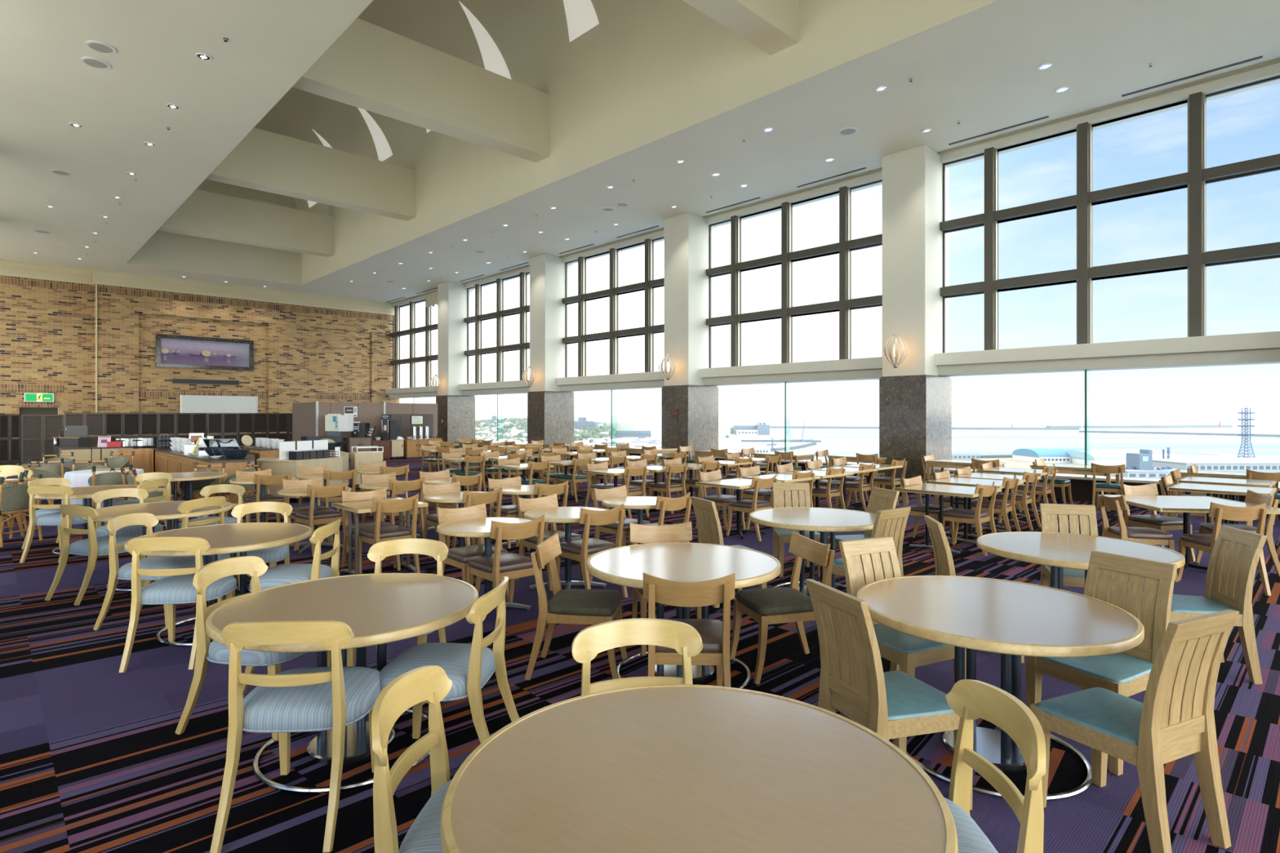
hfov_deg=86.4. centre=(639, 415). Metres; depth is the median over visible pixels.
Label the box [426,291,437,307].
window blind
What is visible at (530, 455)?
square table
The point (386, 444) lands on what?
base cabinet
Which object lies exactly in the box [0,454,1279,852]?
floor
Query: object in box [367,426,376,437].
rack
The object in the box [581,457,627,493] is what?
square table
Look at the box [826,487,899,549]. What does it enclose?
chair
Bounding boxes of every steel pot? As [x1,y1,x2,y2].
[115,435,135,446]
[133,435,154,446]
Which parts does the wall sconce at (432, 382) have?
blade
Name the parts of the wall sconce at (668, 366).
blade, blade, bulb, blade, blade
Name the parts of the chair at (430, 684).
leg, crest rail, rail, leg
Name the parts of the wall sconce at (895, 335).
blade, blade, blade, blade, blade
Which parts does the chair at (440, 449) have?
leg, seat frame, crest panel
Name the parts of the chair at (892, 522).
leg, seat frame, leg, rail, leg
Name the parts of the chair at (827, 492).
seat frame, leg, crest panel, leg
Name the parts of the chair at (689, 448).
crest panel, leg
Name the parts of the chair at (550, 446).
crest panel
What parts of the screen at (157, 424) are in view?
louvre panel, louvre panel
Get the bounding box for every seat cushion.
[0,506,29,512]
[35,504,95,517]
[35,511,88,524]
[68,534,135,555]
[96,523,163,536]
[113,498,162,506]
[117,555,195,578]
[141,573,236,603]
[178,516,237,528]
[180,487,203,493]
[208,640,302,663]
[217,544,288,561]
[242,493,276,502]
[243,666,380,729]
[248,495,284,502]
[249,564,332,590]
[291,505,331,515]
[295,509,342,519]
[346,521,395,534]
[359,524,411,538]
[379,642,494,698]
[399,779,452,852]
[423,457,435,462]
[426,513,438,523]
[431,458,447,462]
[444,467,470,472]
[447,544,507,563]
[454,471,481,475]
[456,462,479,466]
[467,552,533,573]
[484,460,495,463]
[484,467,502,471]
[492,504,518,514]
[497,468,522,472]
[520,458,534,462]
[520,478,546,484]
[524,530,582,543]
[543,472,571,477]
[547,589,622,616]
[559,474,586,479]
[560,537,615,555]
[590,483,623,488]
[600,517,650,530]
[608,485,641,492]
[630,479,661,485]
[637,588,643,594]
[646,523,668,525]
[647,618,722,653]
[649,482,682,488]
[666,477,696,483]
[681,458,694,462]
[685,479,698,484]
[703,494,742,502]
[720,474,727,479]
[725,473,743,478]
[728,469,736,473]
[728,499,770,508]
[735,586,813,615]
[743,488,772,496]
[747,462,767,466]
[757,471,775,475]
[792,466,801,469]
[809,479,839,485]
[812,486,839,493]
[835,475,866,480]
[836,481,870,488]
[873,476,902,481]
[907,503,952,513]
[926,471,954,476]
[938,495,978,503]
[943,508,989,519]
[943,797,998,852]
[972,499,1011,508]
[995,493,1031,500]
[1017,484,1050,490]
[1039,478,1070,484]
[1095,483,1120,488]
[1108,526,1173,539]
[1128,515,1191,525]
[1179,494,1206,496]
[1180,533,1212,546]
[1200,522,1265,535]
[1273,493,1279,499]
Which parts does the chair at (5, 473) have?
leg, leg, crest rail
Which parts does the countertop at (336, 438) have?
door, door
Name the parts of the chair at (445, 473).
leg, seat frame, crest panel, leg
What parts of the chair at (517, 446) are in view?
crest panel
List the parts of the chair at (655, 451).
crest panel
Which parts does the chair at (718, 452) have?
crest panel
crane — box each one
[640,406,661,442]
[800,422,808,441]
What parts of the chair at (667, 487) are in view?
leg, seat frame, leg, crest panel, leg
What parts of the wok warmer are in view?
pan lid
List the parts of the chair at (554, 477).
leg, crest panel, seat frame, leg, leg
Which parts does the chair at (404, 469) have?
crest panel, seat frame, leg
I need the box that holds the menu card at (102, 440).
[97,435,111,447]
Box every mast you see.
[771,437,773,452]
[1162,447,1164,458]
[1166,445,1170,458]
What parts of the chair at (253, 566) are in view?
leg, rail, crest rail, leg, leg, leg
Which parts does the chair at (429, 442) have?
crest panel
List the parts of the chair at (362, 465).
crest panel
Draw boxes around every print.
[98,436,110,443]
[413,420,421,422]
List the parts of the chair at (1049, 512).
leg, rail, seat frame, leg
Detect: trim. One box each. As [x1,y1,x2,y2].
[0,258,93,284]
[93,268,394,315]
[95,284,97,413]
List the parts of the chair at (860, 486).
leg, leg, seat frame, leg, crest panel, leg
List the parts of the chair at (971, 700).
leg, rail, crest rail, leg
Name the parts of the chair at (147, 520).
leg, rail, crest rail, leg, leg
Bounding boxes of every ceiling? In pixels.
[0,0,1279,303]
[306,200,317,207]
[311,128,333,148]
[358,107,392,161]
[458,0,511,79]
[563,0,599,41]
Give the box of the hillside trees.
[475,417,615,444]
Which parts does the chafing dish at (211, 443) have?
dish lid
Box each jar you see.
[157,435,162,441]
[157,441,162,448]
[162,435,166,441]
[162,441,166,448]
[166,435,170,441]
[166,441,170,448]
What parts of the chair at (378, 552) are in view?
leg, leg, crest rail, leg, leg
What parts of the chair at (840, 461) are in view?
leg, crest panel, seat frame, leg, leg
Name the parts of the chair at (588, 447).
crest panel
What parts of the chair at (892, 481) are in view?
seat frame, leg, crest panel, leg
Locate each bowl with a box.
[169,437,180,442]
[169,441,177,446]
[169,446,177,451]
[174,437,185,442]
[174,442,182,447]
[174,447,182,451]
[179,438,191,443]
[180,443,191,448]
[196,455,208,457]
[198,447,217,450]
[204,448,219,456]
[209,456,222,458]
[210,448,232,456]
[220,448,242,458]
[227,448,250,457]
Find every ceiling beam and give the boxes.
[157,189,333,257]
[205,127,416,221]
[292,17,549,162]
[682,0,798,54]
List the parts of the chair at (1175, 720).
leg, leg, seat frame, leg, rail, rail, leg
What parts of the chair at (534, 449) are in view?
crest panel, leg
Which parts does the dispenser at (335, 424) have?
panel, button panel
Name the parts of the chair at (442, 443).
crest panel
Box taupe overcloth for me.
[20,461,109,471]
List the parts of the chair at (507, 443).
crest panel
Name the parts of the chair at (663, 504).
leg, crest panel, leg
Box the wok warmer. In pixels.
[320,438,345,449]
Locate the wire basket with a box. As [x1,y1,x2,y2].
[329,451,338,457]
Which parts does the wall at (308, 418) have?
panel, post, panel, panel, panel, panel, panel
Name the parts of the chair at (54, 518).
leg, rail, crest rail, leg, leg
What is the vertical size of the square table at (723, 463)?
0.722 m
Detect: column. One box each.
[435,281,475,448]
[527,253,573,460]
[661,212,718,474]
[879,144,951,493]
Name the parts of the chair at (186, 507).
leg, crest rail, rail, leg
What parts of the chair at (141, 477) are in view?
crest rail, leg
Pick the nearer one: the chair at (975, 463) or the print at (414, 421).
the chair at (975, 463)
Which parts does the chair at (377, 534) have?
leg, seat frame, leg, crest panel, leg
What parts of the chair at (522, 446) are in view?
crest panel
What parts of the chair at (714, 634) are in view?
leg, seat frame, crest panel, leg, leg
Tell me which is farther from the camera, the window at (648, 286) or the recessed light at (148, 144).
the window at (648, 286)
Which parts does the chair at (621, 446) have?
crest panel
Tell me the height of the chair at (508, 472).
0.838 m
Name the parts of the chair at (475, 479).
leg, seat frame, crest panel, leg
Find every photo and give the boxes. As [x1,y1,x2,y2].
[190,435,201,442]
[344,407,353,413]
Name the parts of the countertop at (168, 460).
panel frame, panel frame, panel frame, panel frame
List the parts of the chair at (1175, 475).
leg, crest panel, leg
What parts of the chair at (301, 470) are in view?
leg, crest panel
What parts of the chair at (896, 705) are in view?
leg, rail, rail, leg, seat frame, leg, leg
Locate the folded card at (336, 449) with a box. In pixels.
[334,446,341,457]
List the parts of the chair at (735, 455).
leg, crest panel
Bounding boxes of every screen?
[0,414,21,464]
[21,414,63,463]
[64,413,104,446]
[104,413,140,448]
[140,413,175,448]
[176,413,207,438]
[207,413,237,442]
[238,413,267,445]
[267,413,288,441]
[288,413,292,441]
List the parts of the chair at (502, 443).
crest panel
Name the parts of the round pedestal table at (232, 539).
leg, leg, leg, leg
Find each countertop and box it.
[59,447,91,449]
[59,447,91,461]
[89,446,100,448]
[89,446,100,461]
[100,446,133,448]
[100,446,133,460]
[118,448,153,451]
[150,447,241,450]
[150,447,241,472]
[155,448,254,462]
[155,448,254,508]
[239,445,296,450]
[239,445,296,485]
[256,448,349,502]
[300,435,342,437]
[300,435,342,451]
[342,437,372,438]
[350,451,382,454]
[371,440,391,441]
[403,438,429,439]
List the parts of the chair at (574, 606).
leg, crest panel, leg, seat frame, leg, leg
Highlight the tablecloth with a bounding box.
[61,468,144,508]
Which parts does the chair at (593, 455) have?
leg, crest panel, seat frame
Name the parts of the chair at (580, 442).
crest panel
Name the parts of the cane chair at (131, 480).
leg, leg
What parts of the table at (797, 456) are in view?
leg, leg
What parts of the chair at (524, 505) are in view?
leg, seat frame, crest panel, leg, leg, leg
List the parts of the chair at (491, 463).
leg, crest panel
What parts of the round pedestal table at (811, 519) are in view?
leg, plate, leg, leg, leg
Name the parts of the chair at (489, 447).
crest panel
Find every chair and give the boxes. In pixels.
[0,465,24,519]
[0,468,37,533]
[0,474,42,546]
[4,470,28,536]
[15,461,61,518]
[19,485,95,563]
[21,477,95,550]
[27,457,71,502]
[42,452,73,461]
[44,504,146,605]
[71,457,110,471]
[88,464,132,507]
[92,488,164,570]
[93,512,195,630]
[104,479,168,528]
[106,451,134,468]
[113,471,173,528]
[119,536,237,673]
[120,467,173,521]
[146,496,226,582]
[174,555,330,741]
[177,462,226,515]
[178,484,244,557]
[209,620,380,852]
[212,461,262,516]
[217,501,292,602]
[235,468,279,522]
[248,471,291,523]
[248,519,341,592]
[282,476,333,550]
[293,481,348,557]
[297,464,339,511]
[320,468,356,524]
[341,487,400,573]
[346,538,448,705]
[359,461,386,513]
[359,493,420,573]
[360,471,405,527]
[369,464,408,518]
[371,665,452,852]
[379,576,519,750]
[383,476,425,536]
[417,469,449,533]
[421,444,438,472]
[422,480,475,548]
[428,440,448,466]
[431,445,453,472]
[433,440,454,467]
[434,472,482,531]
[436,502,508,602]
[441,451,471,489]
[444,487,502,548]
[448,447,474,475]
[454,453,486,491]
[456,448,482,471]
[457,438,471,456]
[462,443,478,470]
[466,515,544,614]
[471,439,484,444]
[471,445,488,475]
[474,444,497,475]
[480,450,508,490]
[482,440,492,446]
[484,446,507,479]
[488,475,521,548]
[489,441,507,467]
[496,457,530,504]
[497,452,526,479]
[504,440,515,453]
[504,444,519,475]
[513,459,551,504]
[514,443,528,453]
[515,448,532,478]
[515,480,568,546]
[515,493,583,591]
[520,445,541,477]
[524,444,540,475]
[524,533,626,679]
[528,450,557,484]
[531,440,550,453]
[540,454,573,494]
[548,444,564,465]
[550,447,577,482]
[551,503,627,598]
[553,441,575,471]
[557,457,593,502]
[567,448,594,484]
[569,441,583,469]
[571,617,702,695]
[577,444,592,474]
[577,452,595,491]
[585,461,623,508]
[592,484,650,546]
[594,444,616,465]
[594,445,619,466]
[595,454,626,484]
[605,464,648,518]
[609,450,639,484]
[616,443,638,461]
[626,458,662,497]
[628,492,691,545]
[629,521,702,655]
[640,453,658,492]
[641,445,662,477]
[642,448,662,479]
[643,572,735,687]
[648,462,687,514]
[657,450,688,488]
[662,457,697,497]
[677,445,704,478]
[684,459,720,506]
[690,496,766,608]
[694,455,731,497]
[695,469,746,533]
[711,448,736,474]
[720,456,752,495]
[724,452,746,490]
[725,475,777,541]
[729,531,835,684]
[737,465,772,501]
[741,447,767,468]
[748,454,782,489]
[768,469,814,506]
[772,482,820,577]
[774,450,802,482]
[774,462,815,506]
[804,458,839,504]
[805,578,973,810]
[812,465,845,509]
[815,449,838,479]
[822,506,911,586]
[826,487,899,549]
[831,456,867,502]
[835,462,875,511]
[838,536,966,679]
[856,453,885,492]
[868,457,909,505]
[899,475,956,543]
[920,453,954,496]
[924,515,1024,662]
[931,469,982,530]
[943,481,997,555]
[943,679,1045,852]
[953,466,1001,524]
[967,475,1020,536]
[971,457,999,474]
[978,461,1022,512]
[995,470,1040,530]
[1016,463,1057,515]
[1025,551,1177,775]
[1030,609,1239,852]
[1032,457,1073,504]
[1039,503,1113,587]
[1091,462,1125,515]
[1097,490,1178,582]
[1120,483,1195,561]
[1139,525,1266,684]
[1158,474,1213,531]
[1168,469,1206,517]
[1177,502,1271,595]
[1186,464,1224,497]
[1195,489,1279,577]
[1246,469,1279,503]
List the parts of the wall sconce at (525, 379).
blade, blade, blade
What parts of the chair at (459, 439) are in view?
crest panel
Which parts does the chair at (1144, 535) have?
leg, crest panel, leg, seat frame, leg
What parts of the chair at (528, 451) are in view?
crest panel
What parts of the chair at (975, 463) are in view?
leg, crest panel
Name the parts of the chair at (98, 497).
leg, crest rail, leg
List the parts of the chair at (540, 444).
crest panel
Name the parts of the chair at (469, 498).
leg, leg, crest panel, leg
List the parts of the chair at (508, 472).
leg, seat frame, crest panel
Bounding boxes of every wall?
[0,275,399,444]
[292,401,437,451]
[385,62,1279,516]
[980,454,1012,457]
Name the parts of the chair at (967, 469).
crest panel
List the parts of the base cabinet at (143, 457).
door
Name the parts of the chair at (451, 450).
crest panel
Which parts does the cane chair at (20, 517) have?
leg, leg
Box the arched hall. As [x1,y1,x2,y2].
[1152,453,1201,458]
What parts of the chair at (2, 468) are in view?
crest rail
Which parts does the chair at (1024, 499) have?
leg, seat frame, leg, crest panel, leg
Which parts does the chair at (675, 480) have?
leg, crest panel, leg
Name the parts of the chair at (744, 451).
crest panel, seat frame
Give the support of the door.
in the wall at (302, 353)
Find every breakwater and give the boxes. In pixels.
[741,440,821,442]
[769,426,1079,430]
[770,442,817,451]
[1045,425,1233,428]
[1079,431,1279,437]
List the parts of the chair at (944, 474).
leg, crest panel, seat frame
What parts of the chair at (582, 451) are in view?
seat frame, crest panel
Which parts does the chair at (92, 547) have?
leg, rail, crest rail, leg, leg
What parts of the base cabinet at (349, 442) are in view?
door, door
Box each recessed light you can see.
[44,204,55,208]
[68,122,83,128]
[111,195,122,199]
[125,171,137,175]
[143,142,155,146]
[165,103,180,109]
[195,53,212,61]
[549,206,557,209]
[606,185,614,188]
[675,160,685,164]
[711,173,720,176]
[739,183,748,187]
[762,127,773,132]
[824,157,834,162]
[874,85,888,92]
[920,128,933,133]
[1037,62,1053,70]
[1054,86,1069,93]
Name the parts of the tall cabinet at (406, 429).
door, door, door, door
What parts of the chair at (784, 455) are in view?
crest panel, leg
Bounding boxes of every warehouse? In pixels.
[951,446,980,460]
[1012,448,1092,462]
[1065,450,1139,466]
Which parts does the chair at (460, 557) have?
leg, seat frame, crest panel, leg, leg, leg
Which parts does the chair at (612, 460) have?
seat frame, leg, crest panel, leg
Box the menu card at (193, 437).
[188,432,204,444]
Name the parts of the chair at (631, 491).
leg, crest panel, seat frame, leg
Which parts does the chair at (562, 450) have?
crest panel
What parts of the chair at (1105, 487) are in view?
leg, leg, seat frame, crest panel, leg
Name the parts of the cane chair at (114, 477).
leg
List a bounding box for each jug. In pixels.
[194,437,207,447]
[205,435,213,439]
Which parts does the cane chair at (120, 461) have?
leg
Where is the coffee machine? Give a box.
[382,413,399,439]
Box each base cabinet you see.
[118,448,153,473]
[342,437,372,461]
[350,451,382,488]
[371,440,391,460]
[400,438,429,458]
[427,438,442,457]
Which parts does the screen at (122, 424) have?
louvre panel, louvre panel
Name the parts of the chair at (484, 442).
crest panel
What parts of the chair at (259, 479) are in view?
leg, crest panel, leg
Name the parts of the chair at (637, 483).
crest panel, seat frame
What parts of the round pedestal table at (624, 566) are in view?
leg, leg, plate, leg, leg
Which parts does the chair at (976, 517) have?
leg, seat frame, leg, crest panel, leg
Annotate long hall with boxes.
[1152,458,1279,472]
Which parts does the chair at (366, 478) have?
leg, leg, crest panel, leg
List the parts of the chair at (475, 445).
crest panel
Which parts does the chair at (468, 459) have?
leg, crest panel, leg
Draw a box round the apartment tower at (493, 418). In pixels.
[491,415,497,422]
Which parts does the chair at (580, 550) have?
leg, seat frame, leg, leg, crest panel, leg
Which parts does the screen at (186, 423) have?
louvre panel, louvre panel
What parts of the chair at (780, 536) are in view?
leg, leg, rail, seat frame, leg, leg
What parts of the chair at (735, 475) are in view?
leg, crest panel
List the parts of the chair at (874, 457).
leg, crest panel, seat frame, leg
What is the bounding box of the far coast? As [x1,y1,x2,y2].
[1066,406,1279,416]
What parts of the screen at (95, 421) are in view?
louvre panel, louvre panel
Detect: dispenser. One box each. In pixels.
[324,413,353,435]
[411,426,417,439]
[417,426,423,439]
[423,426,429,439]
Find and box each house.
[475,436,489,439]
[478,431,490,433]
[484,429,497,433]
[493,439,512,441]
[503,434,516,438]
[511,430,525,432]
[583,442,599,445]
[591,440,608,444]
[622,437,638,439]
[629,442,648,447]
[639,438,653,440]
[644,437,661,439]
[649,444,661,448]
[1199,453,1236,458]
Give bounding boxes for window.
[386,287,437,388]
[459,262,529,441]
[558,225,664,445]
[702,167,882,452]
[937,55,1279,477]
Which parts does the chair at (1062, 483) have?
leg, crest panel, leg, seat frame, leg, leg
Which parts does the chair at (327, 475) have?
leg, seat frame, crest panel, leg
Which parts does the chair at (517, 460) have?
leg, crest panel, leg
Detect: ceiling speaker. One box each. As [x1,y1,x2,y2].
[34,229,50,233]
[50,169,71,175]
[80,56,111,69]
[84,40,116,54]
[474,249,485,253]
[600,207,614,211]
[615,202,629,207]
[838,127,857,135]
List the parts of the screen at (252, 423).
louvre panel, louvre panel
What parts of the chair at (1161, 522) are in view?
leg, crest panel, leg, seat frame, leg, leg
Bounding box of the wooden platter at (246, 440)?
[241,435,253,445]
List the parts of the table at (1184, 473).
leg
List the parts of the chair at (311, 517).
leg, leg, seat frame, crest panel, leg, leg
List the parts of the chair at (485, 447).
crest panel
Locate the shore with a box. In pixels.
[475,418,770,457]
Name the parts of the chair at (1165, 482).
leg, crest panel, leg, seat frame, leg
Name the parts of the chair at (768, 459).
leg, crest panel, leg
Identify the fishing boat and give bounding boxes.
[718,437,726,441]
[729,435,739,439]
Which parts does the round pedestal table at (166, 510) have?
leg, leg, leg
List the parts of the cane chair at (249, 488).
leg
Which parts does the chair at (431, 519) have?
leg, seat frame, crest panel, leg, leg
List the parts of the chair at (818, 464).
leg, crest panel, seat frame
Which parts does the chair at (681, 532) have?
leg, seat frame, leg, crest panel, leg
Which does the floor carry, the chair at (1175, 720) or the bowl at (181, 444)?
the chair at (1175, 720)
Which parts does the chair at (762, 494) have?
leg, crest panel, seat frame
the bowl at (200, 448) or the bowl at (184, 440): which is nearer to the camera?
the bowl at (200, 448)
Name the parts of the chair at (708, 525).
leg, rail, leg, leg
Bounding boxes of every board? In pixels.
[180,394,257,435]
[276,441,295,460]
[297,440,311,449]
[313,440,328,449]
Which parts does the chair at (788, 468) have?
crest panel, leg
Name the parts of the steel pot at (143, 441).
pot lid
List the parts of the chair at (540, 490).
leg, leg, leg, crest panel, leg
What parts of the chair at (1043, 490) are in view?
seat frame, leg, crest panel, leg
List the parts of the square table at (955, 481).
leg, leg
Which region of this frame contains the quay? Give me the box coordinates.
[980,457,1279,485]
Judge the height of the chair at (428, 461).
0.838 m
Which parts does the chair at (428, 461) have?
leg, leg, crest panel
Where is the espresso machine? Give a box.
[351,421,369,437]
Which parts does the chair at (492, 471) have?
crest panel, seat frame, leg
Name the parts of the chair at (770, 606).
leg, leg, seat frame, leg, crest panel, leg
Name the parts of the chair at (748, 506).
leg, leg, seat frame, leg, crest panel, leg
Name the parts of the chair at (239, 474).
leg, crest panel, leg, leg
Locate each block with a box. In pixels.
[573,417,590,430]
[590,422,597,429]
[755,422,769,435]
[1220,457,1279,460]
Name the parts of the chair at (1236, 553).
leg, seat frame, leg, rail, rail, leg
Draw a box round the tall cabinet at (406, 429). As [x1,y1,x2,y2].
[391,413,433,457]
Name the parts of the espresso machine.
panel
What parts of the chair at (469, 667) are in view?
leg, leg, crest rail, rail, leg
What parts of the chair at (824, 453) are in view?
crest panel, leg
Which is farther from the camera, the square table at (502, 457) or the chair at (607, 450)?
the chair at (607, 450)
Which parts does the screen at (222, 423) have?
louvre panel, louvre panel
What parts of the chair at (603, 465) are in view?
leg, crest panel, leg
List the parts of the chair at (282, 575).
leg, crest rail, rail, leg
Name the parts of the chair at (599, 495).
leg, crest panel, seat frame, leg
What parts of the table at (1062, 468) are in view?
leg, leg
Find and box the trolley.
[391,440,403,459]
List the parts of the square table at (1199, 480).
leg, leg, leg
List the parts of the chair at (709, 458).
crest panel, leg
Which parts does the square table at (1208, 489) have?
leg, leg, leg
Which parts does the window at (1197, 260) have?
sash rail, sash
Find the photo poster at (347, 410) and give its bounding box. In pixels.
[343,406,357,417]
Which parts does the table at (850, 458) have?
leg, leg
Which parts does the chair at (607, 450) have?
crest panel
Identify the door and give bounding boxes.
[19,407,57,438]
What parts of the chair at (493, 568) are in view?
leg, leg, seat frame, leg, crest panel, leg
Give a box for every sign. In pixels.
[23,392,53,402]
[411,416,422,423]
[671,411,678,415]
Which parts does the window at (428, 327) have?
sash rail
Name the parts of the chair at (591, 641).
leg, rail, crest rail, leg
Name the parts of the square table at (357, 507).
leg, leg, leg, leg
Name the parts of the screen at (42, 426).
louvre panel, louvre panel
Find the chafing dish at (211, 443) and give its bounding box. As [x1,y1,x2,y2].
[198,439,239,457]
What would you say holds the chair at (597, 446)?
on the floor
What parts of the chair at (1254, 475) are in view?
leg, crest panel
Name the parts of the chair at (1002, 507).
seat frame, leg, crest panel, leg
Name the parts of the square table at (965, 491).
leg, leg, leg, leg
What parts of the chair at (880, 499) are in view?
leg, seat frame, leg, rail, rail, leg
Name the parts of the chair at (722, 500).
leg, crest panel, leg, seat frame, leg, leg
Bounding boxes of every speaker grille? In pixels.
[53,170,69,174]
[84,58,107,68]
[88,42,113,53]
[602,208,613,211]
[617,203,627,206]
[840,128,855,134]
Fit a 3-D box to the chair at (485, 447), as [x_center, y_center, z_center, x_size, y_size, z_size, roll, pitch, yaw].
[-4.045,1.224,17.651,0.588,0.838,0.470,0,0,43]
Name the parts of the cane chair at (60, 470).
leg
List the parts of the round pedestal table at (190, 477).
leg, leg, leg, leg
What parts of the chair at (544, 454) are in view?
seat frame, crest panel, leg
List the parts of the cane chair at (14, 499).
leg, leg, leg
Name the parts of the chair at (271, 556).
leg, leg, crest rail, leg, leg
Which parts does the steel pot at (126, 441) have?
pot lid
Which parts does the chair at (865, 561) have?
leg, rail, rail, leg, leg, seat frame, leg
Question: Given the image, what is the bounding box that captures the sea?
[475,415,1279,463]
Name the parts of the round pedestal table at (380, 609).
leg, leg, plate, leg, leg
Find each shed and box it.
[582,438,607,440]
[590,444,615,445]
[608,439,635,444]
[631,441,655,444]
[718,444,733,450]
[729,427,733,434]
[732,446,768,454]
[736,430,757,435]
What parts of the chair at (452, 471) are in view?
leg, crest panel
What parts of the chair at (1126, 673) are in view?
leg, leg, seat frame, leg, rail, rail, leg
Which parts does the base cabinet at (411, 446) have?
door, door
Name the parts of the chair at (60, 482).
leg, crest rail, leg, leg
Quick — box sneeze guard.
[351,445,383,453]
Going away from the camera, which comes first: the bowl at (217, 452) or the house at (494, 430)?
the bowl at (217, 452)
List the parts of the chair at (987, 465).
crest panel, leg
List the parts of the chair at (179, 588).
leg, rail, crest rail, leg, leg, leg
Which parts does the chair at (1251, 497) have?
leg, seat frame, leg, crest panel, leg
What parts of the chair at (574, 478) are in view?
leg, seat frame, leg, crest panel, leg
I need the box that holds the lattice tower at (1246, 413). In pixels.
[1237,402,1255,457]
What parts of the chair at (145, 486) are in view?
crest rail, rail, leg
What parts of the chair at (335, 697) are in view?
leg, leg, rail, crest rail, leg, leg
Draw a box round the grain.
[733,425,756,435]
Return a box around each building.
[615,430,650,438]
[1102,448,1176,479]
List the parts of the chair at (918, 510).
leg, crest panel, leg, seat frame, leg, leg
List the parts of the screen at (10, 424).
louvre panel, louvre panel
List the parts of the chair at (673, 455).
leg, leg, crest panel, leg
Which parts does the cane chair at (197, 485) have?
leg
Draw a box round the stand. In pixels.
[183,439,199,454]
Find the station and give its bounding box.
[52,425,90,457]
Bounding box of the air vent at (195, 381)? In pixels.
[172,378,239,385]
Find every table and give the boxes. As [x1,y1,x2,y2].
[34,484,158,555]
[80,500,232,591]
[124,522,311,646]
[136,471,227,526]
[205,573,479,793]
[229,476,295,522]
[276,485,351,553]
[296,472,325,506]
[331,497,427,574]
[356,468,408,474]
[359,480,425,537]
[417,448,451,476]
[423,491,486,559]
[424,443,458,466]
[424,476,452,529]
[436,516,532,610]
[437,457,488,491]
[440,684,958,852]
[443,451,487,462]
[455,441,471,456]
[474,440,505,456]
[482,449,510,479]
[484,455,528,489]
[493,463,553,504]
[493,484,535,551]
[503,442,543,453]
[507,448,534,476]
[524,506,608,589]
[526,453,557,484]
[532,448,551,475]
[537,459,593,500]
[543,444,588,469]
[556,451,586,482]
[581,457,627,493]
[582,445,630,469]
[582,467,648,514]
[585,448,604,479]
[586,542,781,688]
[601,496,667,544]
[608,455,657,489]
[626,447,677,475]
[630,465,687,511]
[648,453,688,482]
[661,462,721,507]
[693,449,750,479]
[695,478,781,538]
[696,460,752,494]
[725,457,764,493]
[741,473,820,524]
[749,506,876,596]
[752,452,815,471]
[781,470,853,507]
[809,466,877,511]
[826,454,886,488]
[840,463,902,505]
[856,575,1144,801]
[893,483,1001,553]
[924,476,1023,537]
[925,458,1005,497]
[950,472,1040,529]
[976,466,1057,516]
[976,531,1185,590]
[1029,463,1119,511]
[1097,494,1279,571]
[1166,482,1276,524]
[1173,469,1278,524]
[1177,476,1275,533]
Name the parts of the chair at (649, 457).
crest panel, leg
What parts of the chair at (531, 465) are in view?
leg, crest panel, leg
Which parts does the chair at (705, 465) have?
leg, seat frame, leg, crest panel, leg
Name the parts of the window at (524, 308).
sash, sash rail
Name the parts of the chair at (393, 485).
leg, seat frame, crest panel, leg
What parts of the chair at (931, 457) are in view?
leg, crest panel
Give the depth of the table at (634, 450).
18.66 m
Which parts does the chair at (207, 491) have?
crest rail, leg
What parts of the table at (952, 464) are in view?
leg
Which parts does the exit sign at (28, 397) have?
sign doorway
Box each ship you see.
[780,435,799,439]
[799,433,813,439]
[1008,414,1017,417]
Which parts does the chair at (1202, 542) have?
leg, seat frame, leg, crest panel, leg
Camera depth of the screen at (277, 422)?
28.29 m
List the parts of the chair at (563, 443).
crest panel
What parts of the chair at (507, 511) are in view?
leg, crest panel, seat frame, leg, leg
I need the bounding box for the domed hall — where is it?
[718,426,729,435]
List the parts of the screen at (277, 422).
louvre panel, louvre panel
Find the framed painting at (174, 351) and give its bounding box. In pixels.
[155,333,253,370]
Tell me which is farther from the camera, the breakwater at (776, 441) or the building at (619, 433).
the building at (619, 433)
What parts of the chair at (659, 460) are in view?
crest panel, seat frame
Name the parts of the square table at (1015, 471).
leg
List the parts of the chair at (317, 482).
leg, seat frame, crest panel, leg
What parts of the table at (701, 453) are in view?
leg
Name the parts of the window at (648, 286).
sash, sash rail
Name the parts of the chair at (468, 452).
seat frame, crest panel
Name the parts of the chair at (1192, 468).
leg, crest panel, seat frame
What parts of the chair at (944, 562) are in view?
leg, rail, leg, leg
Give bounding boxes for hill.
[479,419,633,438]
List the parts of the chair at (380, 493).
leg, seat frame, leg, crest panel, leg, leg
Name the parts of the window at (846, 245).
sash rail, sash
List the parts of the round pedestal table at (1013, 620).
leg, leg, plate, leg, leg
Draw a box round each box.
[106,441,121,447]
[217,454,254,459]
[288,449,302,460]
[301,449,309,459]
[306,448,316,458]
[314,448,323,458]
[320,448,329,457]
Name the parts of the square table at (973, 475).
leg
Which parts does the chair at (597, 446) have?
crest panel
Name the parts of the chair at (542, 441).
crest panel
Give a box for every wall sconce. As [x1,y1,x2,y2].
[429,374,439,391]
[522,366,534,386]
[658,353,675,379]
[882,333,908,368]
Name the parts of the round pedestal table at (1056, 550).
leg, leg, leg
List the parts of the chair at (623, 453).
crest panel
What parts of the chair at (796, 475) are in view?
crest panel, leg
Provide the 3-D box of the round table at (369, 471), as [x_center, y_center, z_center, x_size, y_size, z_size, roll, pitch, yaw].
[-4.304,1.279,11.419,0.830,0.722,0.830,0,0,32]
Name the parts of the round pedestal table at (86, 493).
leg, leg, leg, leg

